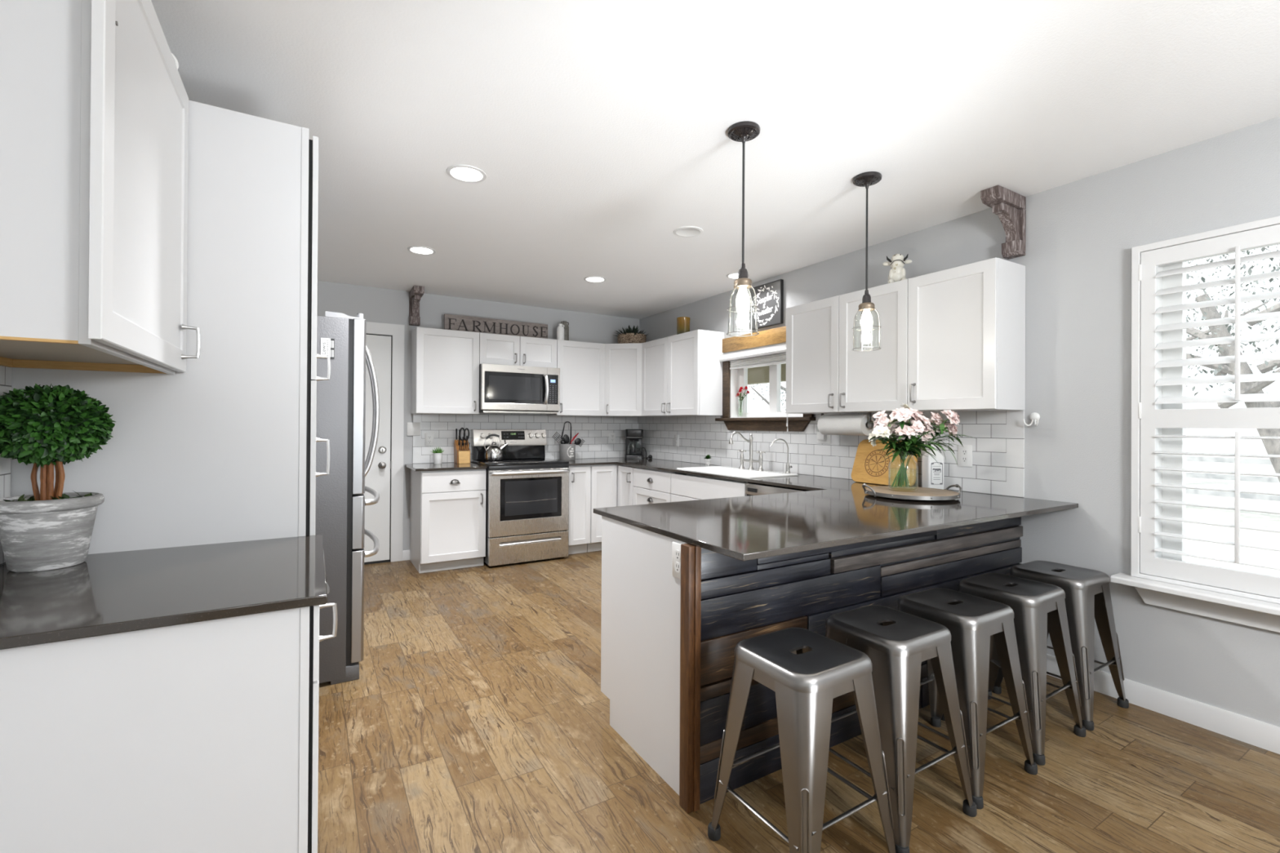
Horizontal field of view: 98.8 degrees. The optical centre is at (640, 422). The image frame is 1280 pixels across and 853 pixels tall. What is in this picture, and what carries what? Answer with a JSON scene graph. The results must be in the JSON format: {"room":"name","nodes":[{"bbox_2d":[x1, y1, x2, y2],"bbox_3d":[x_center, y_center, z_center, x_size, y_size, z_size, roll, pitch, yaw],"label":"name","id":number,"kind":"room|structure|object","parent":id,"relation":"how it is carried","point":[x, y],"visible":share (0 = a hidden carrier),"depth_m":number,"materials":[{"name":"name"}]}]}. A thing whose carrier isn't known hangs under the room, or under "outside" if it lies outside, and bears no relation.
{"room":"kitchen","nodes":[
{"label":"kitchen","id":0,"kind":"room"},
{"bbox_2d":[0,492,104,572],"bbox_3d":[-1.552,0.284,1.440,0.209,0.181,0.209,0,0,-31],"label":"pot","id":1,"kind":"object","parent":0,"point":[40,531],"depth_m":1.39,"materials":[{"name":"ceramic"}]},
{"bbox_2d":[316,280,639,551],"bbox_3d":[-1.770,0.031,5.478,4.295,2.517,0.150,0,0,-31],"label":"wall","id":2,"kind":"structure","parent":0,"point":[382,305],"depth_m":5.21,"materials":[{"name":"grey paint"}]},
{"bbox_2d":[364,321,404,564],"bbox_3d":[-2.682,0.184,4.798,1.144,2.196,0.082,0,0,-31],"label":"door","id":3,"kind":"structure","parent":2,"relation":"in","point":[384,518],"depth_m":5.05,"materials":[{"name":"white paint"}]},
{"bbox_2d":[408,285,424,325],"bbox_3d":[-2.057,-1.072,5.053,0.088,0.316,0.284,0,0,-31],"label":"corbel","id":4,"kind":"object","parent":2,"relation":"attached to","point":[416,292],"visible":1,"depth_m":5.10,"materials":[{"name":"paint"}]},
{"bbox_2d":[410,326,479,414],"bbox_3d":[-1.825,-0.468,5.154,0.557,0.775,0.346,0,0,-31],"label":"upper cabinet","id":5,"kind":"object","parent":2,"relation":"attached to","point":[445,363],"visible":1,"depth_m":5.04,"materials":[{"name":"white paint"}]},
{"bbox_2d":[479,332,556,368],"bbox_3d":[-1.247,-0.701,5.499,0.780,0.299,0.346,0,0,-31],"label":"upper cabinet","id":6,"kind":"object","parent":2,"relation":"attached to","point":[494,348],"visible":0.88,"depth_m":5.37,"materials":[{"name":"white paint"}]},
{"bbox_2d":[444,313,547,338],"bbox_3d":[-1.414,-0.941,5.480,1.039,0.178,0.022,0,0,-31],"label":"sign","id":7,"kind":"object","parent":6,"relation":"on","point":[451,322],"visible":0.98,"depth_m":5.45,"materials":[{"name":"brown"}]},
{"bbox_2d":[479,363,559,413],"bbox_3d":[-1.223,-0.321,5.454,0.779,0.456,0.428,0,0,-31],"label":"microwave","id":8,"kind":"object","parent":6,"relation":"attached to","point":[503,388],"visible":1,"depth_m":5.30,"materials":[{"name":"silver metal"}]},
{"bbox_2d":[412,413,638,463],"bbox_3d":[-1.077,0.153,5.797,2.476,0.485,0.010,0,0,-31],"label":"tile backsplash","id":9,"kind":"structure","parent":2,"relation":"attached to","point":[594,430],"depth_m":5.79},
{"bbox_2d":[407,422,420,435],"bbox_3d":[-2.125,0.061,5.155,0.116,0.124,0.018,0,0,-31],"label":"light switch","id":10,"kind":"object","parent":9,"relation":"attached to","point":[413,428],"visible":1,"depth_m":5.16,"materials":[{"name":"white plastic"}]},
{"bbox_2d":[546,339,604,416],"bbox_3d":[-0.677,-0.459,5.839,0.543,0.775,0.346,0,0,-31],"label":"upper cabinet","id":11,"kind":"object","parent":2,"relation":"attached to","point":[580,364],"visible":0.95,"depth_m":5.73,"materials":[{"name":"white paint"}]},
{"bbox_2d":[151,0,1279,319],"bbox_3d":[0.478,-1.268,1.725,4.295,0.080,8.900,0,0,-31],"label":"ceiling","id":12,"kind":"structure","parent":0,"point":[597,130],"depth_m":2.17,"materials":[{"name":"white paint"}]},
{"bbox_2d":[407,245,435,254],"bbox_3d":[-1.560,-1.229,3.920,0.190,0.006,0.190,0,0,-31],"label":"recessed light","id":13,"kind":"object","parent":12,"relation":"in","point":[420,250],"visible":1,"depth_m":3.91,"materials":[{"name":"white"}]},
{"bbox_2d":[410,247,432,253],"bbox_3d":[-1.560,-1.230,3.920,0.146,0.002,0.146,0,0,19],"label":"diffuser","id":14,"kind":"object","parent":13,"relation":"attached to","point":[415,250],"depth_m":3.91,"materials":[{"name":"white"}]},
{"bbox_2d":[446,164,486,182],"bbox_3d":[-0.859,-1.229,2.716,0.190,0.006,0.190,0,0,-31],"label":"recessed light","id":15,"kind":"object","parent":12,"relation":"in","point":[464,173],"visible":1,"depth_m":2.71,"materials":[{"name":"white paint"}]},
{"bbox_2d":[450,167,482,180],"bbox_3d":[-0.859,-1.231,2.716,0.146,0.002,0.146,0,0,10],"label":"diffuser","id":16,"kind":"object","parent":15,"relation":"attached to","point":[456,173],"depth_m":2.71,"materials":[{"name":"white"}]},
{"bbox_2d":[673,226,702,236],"bbox_3d":[0.308,-1.219,3.509,0.190,0.006,0.190,0,0,-31],"label":"recessed light","id":17,"kind":"object","parent":12,"relation":"in","point":[685,231],"visible":1,"depth_m":3.50,"materials":[{"name":"white plastic"}]},
{"bbox_2d":[726,120,759,337],"bbox_3d":[0.431,-0.798,2.296,0.136,0.857,0.136,0,0,-31],"label":"pendant light","id":18,"kind":"object","parent":12,"relation":"hanging from","point":[743,131],"visible":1,"depth_m":2.28,"materials":[{"name":"brown metal"}]},
{"bbox_2d":[737,262,747,278],"bbox_3d":[0.430,-0.630,2.295,0.048,0.069,0.048,0,0,-31],"label":"socket","id":19,"kind":"object","parent":18,"relation":"attached to","point":[743,273],"depth_m":2.28,"materials":[{"name":"brown metal"}]},
{"bbox_2d":[852,171,881,351],"bbox_3d":[1.128,-0.792,2.731,0.136,0.857,0.136,0,0,-31],"label":"pendant light","id":20,"kind":"object","parent":12,"relation":"hanging from","point":[867,179],"visible":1,"depth_m":2.71,"materials":[{"name":"black"}]},
{"bbox_2d":[317,550,1279,852],"bbox_3d":[0.463,1.319,1.715,4.295,0.060,8.900,0,0,-31],"label":"floor","id":21,"kind":"structure","parent":0,"point":[475,718],"depth_m":2.04,"materials":[{"name":"brown wood"}]},
{"bbox_2d":[0,582,337,852],"bbox_3d":[-1.199,0.838,1.362,0.770,0.878,0.738,0,0,-31],"label":"base cabinet","id":22,"kind":"object","parent":21,"relation":"on","point":[197,737],"visible":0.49,"depth_m":1.09,"materials":[{"name":"white paint"}]},
{"bbox_2d":[0,534,327,649],"bbox_3d":[-1.199,0.388,1.351,0.732,0.021,0.760,0,0,-31],"label":"countertop","id":23,"kind":"structure","parent":22,"relation":"on","point":[106,593],"depth_m":1.24,"materials":[{"name":"stone"}]},
{"bbox_2d":[0,383,115,572],"bbox_3d":[-1.551,0.136,1.441,0.248,0.478,0.252,0,0,-15],"label":"topiary","id":24,"kind":"object","parent":23,"relation":"on","point":[45,426],"visible":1,"depth_m":1.39,"materials":[{"name":"plant"}]},
{"bbox_2d":[10,100,330,554],"bbox_3d":[-1.536,0.144,1.931,0.764,2.268,0.583,0,0,-31],"label":"pantry cabinet","id":25,"kind":"object","parent":21,"relation":"on","point":[222,449],"visible":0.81,"depth_m":1.74,"materials":[{"name":"white paint"}]},
{"bbox_2d":[315,311,379,684],"bbox_3d":[-1.956,0.364,2.937,1.008,1.830,0.913,0,0,-31],"label":"refrigerator","id":26,"kind":"object","parent":21,"relation":"on","point":[340,415],"visible":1,"depth_m":2.70,"materials":[{"name":"grey"}]},
{"bbox_2d":[320,337,334,359],"bbox_3d":[-1.518,-0.360,2.666,0.058,0.098,0.002,0,0,-31],"label":"magnet","id":27,"kind":"object","parent":26,"relation":"attached to","point":[327,345],"visible":0.99,"depth_m":2.67,"materials":[{"name":"paper"}]},
{"bbox_2d":[409,468,486,573],"bbox_3d":[-1.758,0.849,5.011,0.547,0.879,0.663,0,0,-31],"label":"base cabinet","id":28,"kind":"object","parent":21,"relation":"on","point":[447,508],"visible":1,"depth_m":4.78,"materials":[{"name":"paint"}]},
{"bbox_2d":[404,462,487,471],"bbox_3d":[-1.781,0.399,5.004,0.596,0.021,0.632,0,0,-31],"label":"countertop","id":29,"kind":"structure","parent":28,"relation":"on","point":[443,466],"depth_m":4.85,"materials":[{"name":"stone"}]},
{"bbox_2d":[430,446,444,463],"bbox_3d":[-1.910,0.307,5.171,0.124,0.162,0.130,0,0,-31],"label":"potted succulent","id":30,"kind":"object","parent":29,"relation":"on","point":[437,455],"visible":1,"depth_m":5.14,"materials":[{"name":"ceramic"}]},
{"bbox_2d":[453,440,470,463],"bbox_3d":[-1.704,0.277,5.261,0.124,0.224,0.179,0,0,-31],"label":"knife block","id":31,"kind":"object","parent":29,"relation":"on","point":[460,456],"visible":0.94,"depth_m":5.21,"materials":[{"name":"brown wood"}]},
{"bbox_2d":[470,429,569,566],"bbox_3d":[-1.161,0.680,5.298,0.767,1.226,0.756,0,0,-31],"label":"range","id":32,"kind":"object","parent":21,"relation":"on","point":[527,497],"visible":0.96,"depth_m":5.07,"materials":[{"name":"silver metal"}]},
{"bbox_2d":[484,434,507,461],"bbox_3d":[-1.407,0.238,5.322,0.197,0.256,0.173,0,0,18],"label":"kettle","id":33,"kind":"object","parent":32,"relation":"on","point":[494,452],"visible":1,"depth_m":5.27,"materials":[{"name":"silver metal"}]},
{"bbox_2d":[472,457,568,466],"bbox_3d":[-1.157,0.378,5.295,0.763,0.020,0.590,0,0,-31],"label":"cooktop","id":34,"kind":"object","parent":32,"relation":"in","point":[508,461],"depth_m":5.16,"materials":[{"name":"black glass"}]},
{"bbox_2d":[566,465,591,554],"bbox_3d":[-0.740,0.857,5.617,0.241,0.879,0.662,0,0,-31],"label":"base cabinet","id":35,"kind":"object","parent":21,"relation":"on","point":[579,521],"visible":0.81,"depth_m":5.38,"materials":[{"name":"paint"}]},
{"bbox_2d":[586,464,634,551],"bbox_3d":[-0.174,0.861,5.797,0.913,0.879,0.933,0,0,-31],"label":"base cabinet","id":36,"kind":"object","parent":21,"relation":"on","point":[611,485],"visible":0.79,"depth_m":5.49,"materials":[{"name":"paint"}]},
{"bbox_2d":[559,457,1078,560],"bbox_3d":[0.145,0.406,4.020,2.193,0.021,4.294,0,0,-31],"label":"countertop","id":37,"kind":"structure","parent":36,"relation":"on","point":[833,512],"depth_m":2.36,"materials":[{"name":"stone"}]},
{"bbox_2d":[559,444,575,460],"bbox_3d":[-0.773,0.312,5.838,0.166,0.170,0.167,0,0,-31],"label":"utensil crock","id":38,"kind":"object","parent":37,"relation":"on","point":[566,451],"visible":0.97,"depth_m":5.77,"materials":[{"name":"grey"}]},
{"bbox_2d":[624,429,643,458],"bbox_3d":[-0.068,0.238,6.179,0.210,0.328,0.250,0,0,-2],"label":"coffee maker","id":39,"kind":"object","parent":37,"relation":"on","point":[633,437],"visible":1,"depth_m":6.10,"materials":[{"name":"black plastic"}]},
{"bbox_2d":[676,466,798,483],"bbox_3d":[0.757,0.487,4.430,0.522,0.198,0.913,0,0,-31],"label":"sink","id":40,"kind":"object","parent":37,"relation":"in","point":[736,472],"visible":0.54,"depth_m":4.45,"materials":[{"name":"white ceramic"}]},
{"bbox_2d":[728,431,765,471],"bbox_3d":[0.843,0.231,4.516,0.261,0.316,0.300,0,0,-31],"label":"kitchen faucet","id":41,"kind":"object","parent":37,"relation":"on","point":[750,460],"visible":1,"depth_m":4.55,"materials":[{"name":"silver metal"}]},
{"bbox_2d":[851,439,917,486],"bbox_3d":[1.586,0.259,3.566,0.092,0.289,0.460,0,0,-31],"label":"cutting board","id":42,"kind":"object","parent":37,"relation":"on","point":[869,466],"visible":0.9,"depth_m":3.59,"materials":[{"name":"brown wood"}]},
{"bbox_2d":[862,483,961,500],"bbox_3d":[1.458,0.364,2.954,0.469,0.070,0.461,0,0,-31],"label":"tray","id":43,"kind":"object","parent":37,"relation":"on","point":[922,493],"visible":0.99,"depth_m":2.87,"materials":[{"name":"brown wood"}]},
{"bbox_2d":[889,450,918,492],"bbox_3d":[1.414,0.260,2.951,0.146,0.212,0.146,0,0,-31],"label":"glass jar vase","id":44,"kind":"object","parent":43,"relation":"on","point":[891,451],"visible":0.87,"depth_m":2.93,"materials":[{"name":"clear"}]},
{"bbox_2d":[868,424,907,486],"bbox_3d":[1.328,0.179,2.918,0.212,0.334,0.202,0,0,14],"label":"stem","id":45,"kind":"object","parent":44,"relation":"in","point":[880,430],"visible":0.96,"depth_m":2.86,"materials":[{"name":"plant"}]},
{"bbox_2d":[871,410,907,487],"bbox_3d":[1.329,0.140,2.934,0.216,0.411,0.209,0,0,13],"label":"stem","id":46,"kind":"object","parent":44,"relation":"in","point":[881,418],"visible":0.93,"depth_m":2.93,"materials":[{"name":"pink plant"}]},
{"bbox_2d":[867,432,913,487],"bbox_3d":[1.365,0.192,2.951,0.252,0.309,0.194,0,0,-31],"label":"stem","id":47,"kind":"object","parent":44,"relation":"in","point":[871,435],"visible":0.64,"depth_m":2.95,"materials":[{"name":"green plant"}]},
{"bbox_2d":[883,419,918,487],"bbox_3d":[1.389,0.165,2.963,0.237,0.362,0.154,0,0,21],"label":"stem","id":48,"kind":"object","parent":44,"relation":"in","point":[893,425],"visible":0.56,"depth_m":2.94,"materials":[{"name":"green plant"}]},
{"bbox_2d":[888,407,921,486],"bbox_3d":[1.390,0.133,2.912,0.184,0.426,0.180,0,0,-31],"label":"stem","id":49,"kind":"object","parent":44,"relation":"in","point":[902,415],"visible":0.86,"depth_m":2.85,"materials":[{"name":"pink plant"}]},
{"bbox_2d":[884,424,928,486],"bbox_3d":[1.393,0.179,2.914,0.176,0.335,0.225,0,0,-6],"label":"stem","id":50,"kind":"object","parent":44,"relation":"in","point":[907,430],"visible":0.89,"depth_m":2.85,"materials":[{"name":"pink plant"}]},
{"bbox_2d":[884,415,933,486],"bbox_3d":[1.433,0.154,2.925,0.204,0.385,0.201,0,0,-31],"label":"stem","id":51,"kind":"object","parent":44,"relation":"in","point":[926,422],"visible":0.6,"depth_m":2.89,"materials":[{"name":"pink plant"}]},
{"bbox_2d":[896,419,935,486],"bbox_3d":[1.426,0.166,2.909,0.177,0.361,0.210,0,0,-31],"label":"stem","id":52,"kind":"object","parent":44,"relation":"in","point":[917,425],"visible":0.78,"depth_m":2.84,"materials":[{"name":"pink plant"}]},
{"bbox_2d":[895,412,946,487],"bbox_3d":[1.519,0.144,2.977,0.300,0.406,0.189,0,0,1],"label":"stem","id":53,"kind":"object","parent":44,"relation":"in","point":[935,416],"visible":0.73,"depth_m":2.96,"materials":[{"name":"pink plant"}]},
{"bbox_2d":[897,426,946,484],"bbox_3d":[1.478,0.180,2.937,0.216,0.334,0.190,0,0,-14],"label":"stem","id":54,"kind":"object","parent":44,"relation":"in","point":[928,437],"visible":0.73,"depth_m":2.89,"materials":[{"name":"pink plant"}]},
{"bbox_2d":[892,422,958,487],"bbox_3d":[1.533,0.169,2.940,0.374,0.356,0.186,0,0,-9],"label":"stem","id":55,"kind":"object","parent":44,"relation":"in","point":[953,430],"visible":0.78,"depth_m":2.94,"materials":[{"name":"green plant"}]},
{"bbox_2d":[891,409,961,486],"bbox_3d":[1.538,0.139,2.902,0.344,0.417,0.175,0,0,-8],"label":"stem","id":56,"kind":"object","parent":44,"relation":"in","point":[953,416],"visible":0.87,"depth_m":2.90,"materials":[{"name":"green plant"}]},
{"bbox_2d":[921,444,944,488],"bbox_3d":[1.757,0.266,3.293,0.096,0.271,0.088,0,0,1],"label":"milk bottle","id":57,"kind":"object","parent":37,"relation":"on","point":[932,473],"visible":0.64,"depth_m":3.25,"materials":[{"name":"white ceramic"}]},
{"bbox_2d":[930,462,942,484],"bbox_3d":[1.757,0.301,3.249,0.069,0.133,0.001,0,0,0],"label":"print","id":58,"kind":"object","parent":57,"relation":"attached to","point":[936,470],"depth_m":3.25,"materials":[{"name":"grey"}]},
{"bbox_2d":[600,515,687,795],"bbox_3d":[0.656,0.854,2.557,1.568,0.879,0.677,0,0,-31],"label":"peninsula end panel","id":59,"kind":"object","parent":21,"relation":"on","point":[641,596],"visible":0.1,"depth_m":2.11,"materials":[{"name":"white paint"}]},
{"bbox_2d":[671,541,681,579],"bbox_3d":[0.132,0.479,1.900,0.008,0.122,0.078,0,0,-31],"label":"wall outlet","id":60,"kind":"object","parent":59,"relation":"attached to","point":[676,547],"visible":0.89,"depth_m":1.90,"materials":[{"name":"white plastic"}]},
{"bbox_2d":[632,466,672,505],"bbox_3d":[0.348,0.862,5.183,0.644,0.879,0.652,0,0,-31],"label":"base cabinet","id":61,"kind":"object","parent":21,"relation":"on","point":[651,486],"visible":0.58,"depth_m":5.02,"materials":[{"name":"paint"}]},
{"bbox_2d":[671,471,748,502],"bbox_3d":[0.754,0.862,4.486,0.662,0.879,0.957,0,0,-31],"label":"base cabinet","id":62,"kind":"object","parent":21,"relation":"on","point":[684,487],"visible":0.05,"depth_m":4.38,"materials":[{"name":"paint"}]},
{"bbox_2d":[745,482,808,496],"bbox_3d":[1.168,0.867,3.810,0.624,0.868,0.618,0,0,-31],"label":"dishwasher","id":63,"kind":"object","parent":21,"relation":"on","point":[751,488],"visible":0.17,"depth_m":3.75,"materials":[{"name":"silver metal"}]},
{"bbox_2d":[707,627,895,852],"bbox_3d":[0.482,0.984,1.647,0.405,0.610,0.405,0,0,-31],"label":"bar stool","id":64,"kind":"object","parent":21,"relation":"on","point":[806,669],"visible":1,"depth_m":1.54,"materials":[{"name":"grey metal"}]},
{"bbox_2d":[679,516,1022,813],"bbox_3d":[1.097,0.856,2.392,2.213,0.878,0.056,0,0,-31],"label":"wood paneling","id":65,"kind":"structure","parent":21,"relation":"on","point":[726,601],"depth_m":2.02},
{"bbox_2d":[825,604,977,852],"bbox_3d":[0.843,0.987,1.881,0.405,0.610,0.405,0,0,-31],"label":"bar stool","id":66,"kind":"object","parent":21,"relation":"on","point":[896,642],"visible":0.67,"depth_m":1.74,"materials":[{"name":"grey metal"}]},
{"bbox_2d":[897,587,1037,808],"bbox_3d":[1.203,0.990,2.104,0.405,0.610,0.405,0,0,-30],"label":"bar stool","id":67,"kind":"object","parent":21,"relation":"on","point":[971,620],"visible":0.7,"depth_m":1.99,"materials":[{"name":"grey metal"}]},
{"bbox_2d":[941,573,1086,765],"bbox_3d":[1.581,0.993,2.344,0.405,0.610,0.405,0,0,-32],"label":"bar stool","id":68,"kind":"object","parent":21,"relation":"on","point":[1037,606],"visible":0.66,"depth_m":2.23,"materials":[{"name":"grey metal"}]},
{"bbox_2d":[991,560,1128,730],"bbox_3d":[1.968,0.996,2.583,0.405,0.610,0.405,0,0,-31],"label":"bar stool","id":69,"kind":"object","parent":21,"relation":"on","point":[1087,599],"visible":0.63,"depth_m":2.46,"materials":[{"name":"grey metal"}]},
{"bbox_2d":[907,428,937,451],"bbox_3d":[1.448,0.183,2.841,0.137,0.305,0.200,0,0,18],"label":"leafy sprig","id":70,"kind":"object","parent":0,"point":[916,439],"visible":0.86,"depth_m":2.82,"materials":[{"name":"green plant"}]},
{"bbox_2d":[902,438,959,484],"bbox_3d":[1.564,0.210,2.928,0.301,0.255,0.126,0,0,-2],"label":"leafy sprig","id":71,"kind":"object","parent":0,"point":[937,442],"visible":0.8,"depth_m":2.94,"materials":[{"name":"green plant"}]},
{"bbox_2d":[906,434,974,471],"bbox_3d":[1.602,0.199,2.946,0.374,0.278,0.139,0,0,11],"label":"leafy sprig","id":72,"kind":"object","parent":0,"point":[949,435],"visible":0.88,"depth_m":2.94,"materials":[{"name":"green plant"}]},
{"bbox_2d":[639,115,1279,727],"bbox_3d":[2.212,0.045,2.845,0.150,2.517,8.750,0,0,-31],"label":"wall","id":73,"kind":"structure","parent":0,"point":[1081,234],"depth_m":2.67,"materials":[{"name":"grey paint"}]},
{"bbox_2d":[604,342,657,417],"bbox_3d":[-0.130,-0.455,6.034,0.612,0.775,0.572,0,0,-31],"label":"upper cabinet","id":74,"kind":"object","parent":73,"relation":"attached to","point":[622,362],"visible":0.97,"depth_m":5.83,"materials":[{"name":"white paint"}]},
{"bbox_2d":[613,324,648,343],"bbox_3d":[-0.108,-0.959,6.079,0.356,0.233,0.411,0,0,17],"label":"potted plant","id":75,"kind":"object","parent":74,"relation":"on","point":[630,336],"visible":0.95,"depth_m":5.96,"materials":[{"name":"wicker"}]},
{"bbox_2d":[617,333,646,343],"bbox_3d":[-0.091,-0.905,6.088,0.320,0.125,0.320,0,0,-31],"label":"basket","id":76,"kind":"object","parent":75,"relation":"on","point":[624,338],"depth_m":5.95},
{"bbox_2d":[641,329,724,416],"bbox_3d":[0.380,-0.454,5.440,0.346,0.775,0.986,0,0,-31],"label":"upper cabinet","id":77,"kind":"object","parent":73,"relation":"attached to","point":[682,374],"visible":1,"depth_m":5.14,"materials":[{"name":"white paint"}]},
{"bbox_2d":[676,316,690,334],"bbox_3d":[0.427,-0.938,5.414,0.132,0.192,0.131,0,0,-31],"label":"candle","id":78,"kind":"object","parent":77,"relation":"on","point":[682,322],"visible":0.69,"depth_m":5.36,"materials":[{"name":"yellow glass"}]},
{"bbox_2d":[722,325,786,352],"bbox_3d":[1.044,-0.713,4.645,0.024,0.127,1.073,0,0,-31],"label":"header board","id":79,"kind":"object","parent":73,"relation":"attached to","point":[775,335],"visible":0.56,"depth_m":4.71,"materials":[{"name":"brown wood"}]},
{"bbox_2d":[715,360,815,431],"bbox_3d":[1.018,-0.247,4.632,0.074,0.632,1.132,0,0,-31],"label":"window ledge","id":80,"kind":"object","parent":73,"relation":"attached to","point":[766,424],"visible":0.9,"depth_m":4.70,"materials":[{"name":"brown wood"}]},
{"bbox_2d":[715,417,815,421],"bbox_3d":[1.017,-0.029,4.631,0.074,0.026,1.132,0,0,-31],"label":"shelf","id":81,"kind":"object","parent":80,"relation":"attached to","point":[724,419],"depth_m":4.51,"materials":[{"name":"brown wood"}]},
{"bbox_2d":[729,363,803,417],"bbox_3d":[1.108,-0.299,4.678,0.125,0.515,0.890,0,0,-31],"label":"window","id":82,"kind":"structure","parent":73,"relation":"in","point":[739,377],"depth_m":4.84,"materials":[{"name":"white plastic"}]},
{"bbox_2d":[719,343,788,431],"bbox_3d":[1.029,-0.278,4.639,0.120,0.702,1.080,0,0,-31],"label":"window blind","id":83,"kind":"object","parent":82,"relation":"attached to","point":[772,355],"visible":0.77,"depth_m":4.69,"materials":[{"name":"fabric"}]},
{"bbox_2d":[749,279,783,329],"bbox_3d":[1.059,-0.986,4.617,0.030,0.357,0.369,0,0,-31],"label":"wall sign","id":84,"kind":"object","parent":73,"relation":"attached to","point":[770,295],"visible":0.94,"depth_m":4.58,"materials":[{"name":"black plastic"}]},
{"bbox_2d":[638,410,1024,497],"bbox_3d":[1.022,0.161,4.684,0.010,0.485,4.052,0,0,-31],"label":"tile backsplash","id":85,"kind":"structure","parent":73,"relation":"attached to","point":[997,468],"depth_m":4.02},
{"bbox_2d":[957,444,972,466],"bbox_3d":[1.894,0.194,3.202,0.008,0.128,0.082,0,0,-31],"label":"wall outlet","id":86,"kind":"object","parent":85,"relation":"attached to","point":[965,452],"visible":0.98,"depth_m":3.20,"materials":[{"name":"white plastic"}]},
{"bbox_2d":[785,279,935,413],"bbox_3d":[1.426,-0.455,3.685,0.346,0.775,0.958,0,0,-31],"label":"upper cabinet","id":87,"kind":"object","parent":73,"relation":"attached to","point":[824,375],"visible":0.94,"depth_m":3.56,"materials":[{"name":"white paint"}]},
{"bbox_2d":[821,412,874,429],"bbox_3d":[1.404,-0.011,3.743,0.060,0.111,0.409,0,0,-31],"label":"paper towel holder","id":88,"kind":"object","parent":87,"relation":"attached to","point":[870,425],"visible":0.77,"depth_m":3.58,"materials":[{"name":"grey metal"}]},
{"bbox_2d":[817,413,874,435],"bbox_3d":[1.400,0.015,3.749,0.142,0.142,0.356,0,0,-31],"label":"paper towel roll","id":89,"kind":"object","parent":88,"relation":"hanging from","point":[828,424],"visible":0.88,"depth_m":3.68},
{"bbox_2d":[882,253,911,283],"bbox_3d":[1.597,-0.942,3.406,0.150,0.199,0.141,0,0,-31],"label":"cow figurine","id":90,"kind":"object","parent":87,"relation":"on","point":[897,273],"visible":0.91,"depth_m":3.37,"materials":[{"name":"white ceramic"}]},
{"bbox_2d":[907,257,1025,411],"bbox_3d":[1.796,-0.455,3.064,0.346,0.775,0.482,0,0,-31],"label":"upper cabinet","id":91,"kind":"object","parent":73,"relation":"attached to","point":[966,322],"visible":0.92,"depth_m":2.92,"materials":[{"name":"white paint"}]},
{"bbox_2d":[980,185,1026,259],"bbox_3d":[1.928,-1.056,2.912,0.284,0.316,0.088,0,0,-31],"label":"corbel","id":92,"kind":"object","parent":73,"relation":"attached to","point":[1009,206],"visible":1,"depth_m":2.92,"materials":[{"name":"paint"}]},
{"bbox_2d":[1046,653,1279,754],"bbox_3d":[3.215,1.251,0.986,0.014,0.102,4.530,0,0,-31],"label":"baseboard","id":93,"kind":"structure","parent":73,"relation":"attached to","point":[1257,733],"depth_m":2.37,"materials":[{"name":"white paint"}]},
{"bbox_2d":[1110,244,1279,632],"bbox_3d":[2.644,0.021,1.985,0.240,1.607,1.431,0,0,-31],"label":"window","id":94,"kind":"structure","parent":73,"relation":"in","point":[1259,614],"depth_m":2.48,"materials":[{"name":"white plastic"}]},
{"bbox_2d":[1130,215,1279,604],"bbox_3d":[2.615,-0.051,1.970,0.072,1.517,1.324,0,0,-31],"label":"plantation shutter","id":95,"kind":"object","parent":94,"relation":"attached to","point":[1146,418],"visible":1,"depth_m":2.35,"materials":[{"name":"white paint"}]},
{"bbox_3d":[-1.309,0.015,0.658,0.150,2.517,8.600,0,0,-31],"label":"wall","id":96,"kind":"structure","parent":0,"visible":0},
{"bbox_2d":[0,365,12,565],"bbox_3d":[-1.521,0.113,1.169,0.010,0.524,0.735,0,0,-31],"label":"tile backsplash","id":97,"kind":"structure","parent":96,"relation":"attached to","point":[6,372],"depth_m":1.46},
{"bbox_2d":[0,0,200,373],"bbox_3d":[-1.327,-0.570,1.257,0.422,0.844,0.786,0,0,-31],"label":"upper cabinet","id":98,"kind":"object","parent":96,"relation":"attached to","point":[94,99],"visible":1,"depth_m":1.03,"materials":[{"name":"white paint"}]},
{"label":"outside","id":99,"kind":"structure","parent":0,"visible":0},
{"bbox_2d":[1185,447,1279,576],"bbox_3d":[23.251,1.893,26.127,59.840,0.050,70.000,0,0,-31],"label":"ground","id":100,"kind":"structure","parent":99,"point":[1206,513],"depth_m":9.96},
{"bbox_2d":[747,363,786,384],"bbox_3d":[0.854,0.435,6.838,1.590,2.449,6.200,0,0,-31],"label":"porch roof","id":101,"kind":"structure","parent":100,"relation":"on","point":[760,375],"depth_m":6.97,"materials":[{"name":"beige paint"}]},
{"bbox_2d":[747,383,786,411],"bbox_3d":[5.949,-1.146,19.870,4.746,5.840,4.804,0,0,35],"label":"tree","id":102,"kind":"object","parent":100,"relation":"on","point":[783,388],"visible":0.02,"depth_m":19.91,"materials":[{"name":"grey plant"}]},
{"bbox_2d":[1186,247,1279,481],"bbox_3d":[9.394,-1.517,9.199,4.776,6.604,4.791,0,0,30],"label":"tree","id":103,"kind":"object","parent":100,"relation":"on","point":[1272,446],"visible":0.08,"depth_m":8.72,"materials":[{"name":"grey plant"}]},
{"bbox_2d":[1186,456,1279,501],"bbox_3d":[11.681,1.188,10.207,0.130,1.100,8.500,0,0,-31],"label":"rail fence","id":104,"kind":"object","parent":100,"relation":"on","point":[1202,459],"visible":0.22,"depth_m":10.59,"materials":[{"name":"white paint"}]},
{"bbox_2d":[1186,244,1279,376],"bbox_3d":[14.107,-2.446,15.973,6.715,8.480,6.714,0,0,-31],"label":"tree","id":105,"kind":"object","parent":100,"relation":"on","point":[1189,338],"visible":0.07,"depth_m":14.51,"materials":[{"name":"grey plant"}]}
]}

